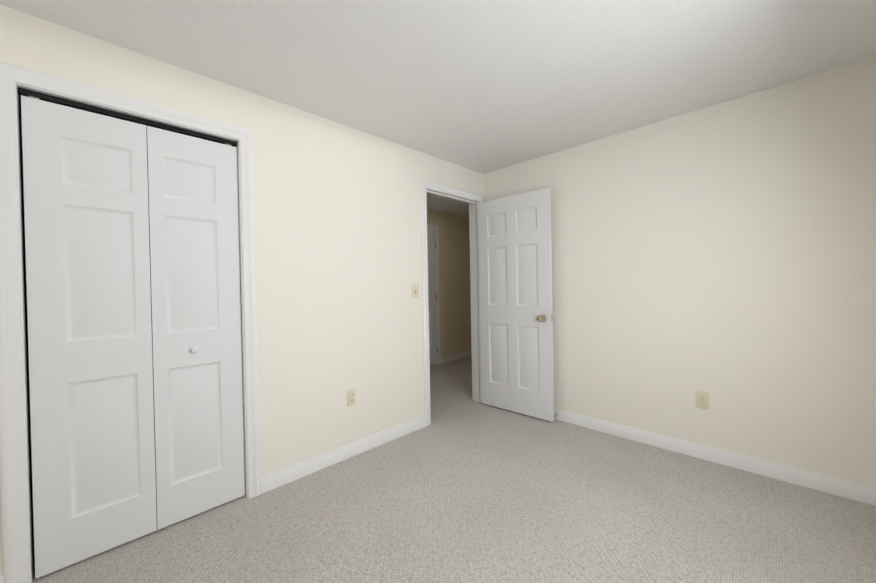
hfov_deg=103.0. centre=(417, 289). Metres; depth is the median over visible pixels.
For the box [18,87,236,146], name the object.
track rail
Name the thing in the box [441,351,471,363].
baseboard
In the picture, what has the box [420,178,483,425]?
door frame
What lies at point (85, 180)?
door
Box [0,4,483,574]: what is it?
wall
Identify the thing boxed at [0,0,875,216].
ceiling
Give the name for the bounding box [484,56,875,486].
wall
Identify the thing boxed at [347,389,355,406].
outlet
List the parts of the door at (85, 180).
bifold door panel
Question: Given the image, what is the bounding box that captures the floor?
[32,356,875,582]
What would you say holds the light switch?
attached to the wall at (338, 246)
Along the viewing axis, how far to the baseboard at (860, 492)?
2.21 m
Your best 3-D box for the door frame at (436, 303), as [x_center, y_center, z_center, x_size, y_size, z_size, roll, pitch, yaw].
[-0.026,0.116,5.076,0.776,2.055,0.120,-2,1,-44]
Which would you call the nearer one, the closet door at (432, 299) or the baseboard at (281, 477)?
the baseboard at (281, 477)
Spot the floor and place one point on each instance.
(463, 487)
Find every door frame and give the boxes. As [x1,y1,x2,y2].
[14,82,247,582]
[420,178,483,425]
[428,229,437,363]
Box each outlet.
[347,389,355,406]
[696,391,708,409]
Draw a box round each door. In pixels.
[21,95,244,578]
[427,229,437,364]
[477,187,553,421]
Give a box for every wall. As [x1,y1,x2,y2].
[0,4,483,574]
[427,209,471,356]
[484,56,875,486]
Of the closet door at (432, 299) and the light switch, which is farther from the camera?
the closet door at (432, 299)
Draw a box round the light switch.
[412,284,418,297]
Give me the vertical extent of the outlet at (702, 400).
0.114 m
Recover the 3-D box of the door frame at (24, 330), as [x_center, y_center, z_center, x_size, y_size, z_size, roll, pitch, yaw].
[-1.334,0.173,1.738,0.864,2.055,0.120,-2,1,-44]
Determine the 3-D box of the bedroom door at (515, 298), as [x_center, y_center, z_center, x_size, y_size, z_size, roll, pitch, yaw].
[0.888,0.132,3.239,0.173,2.000,0.752,-2,1,-45]
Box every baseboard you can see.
[0,415,425,582]
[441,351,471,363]
[554,408,875,505]

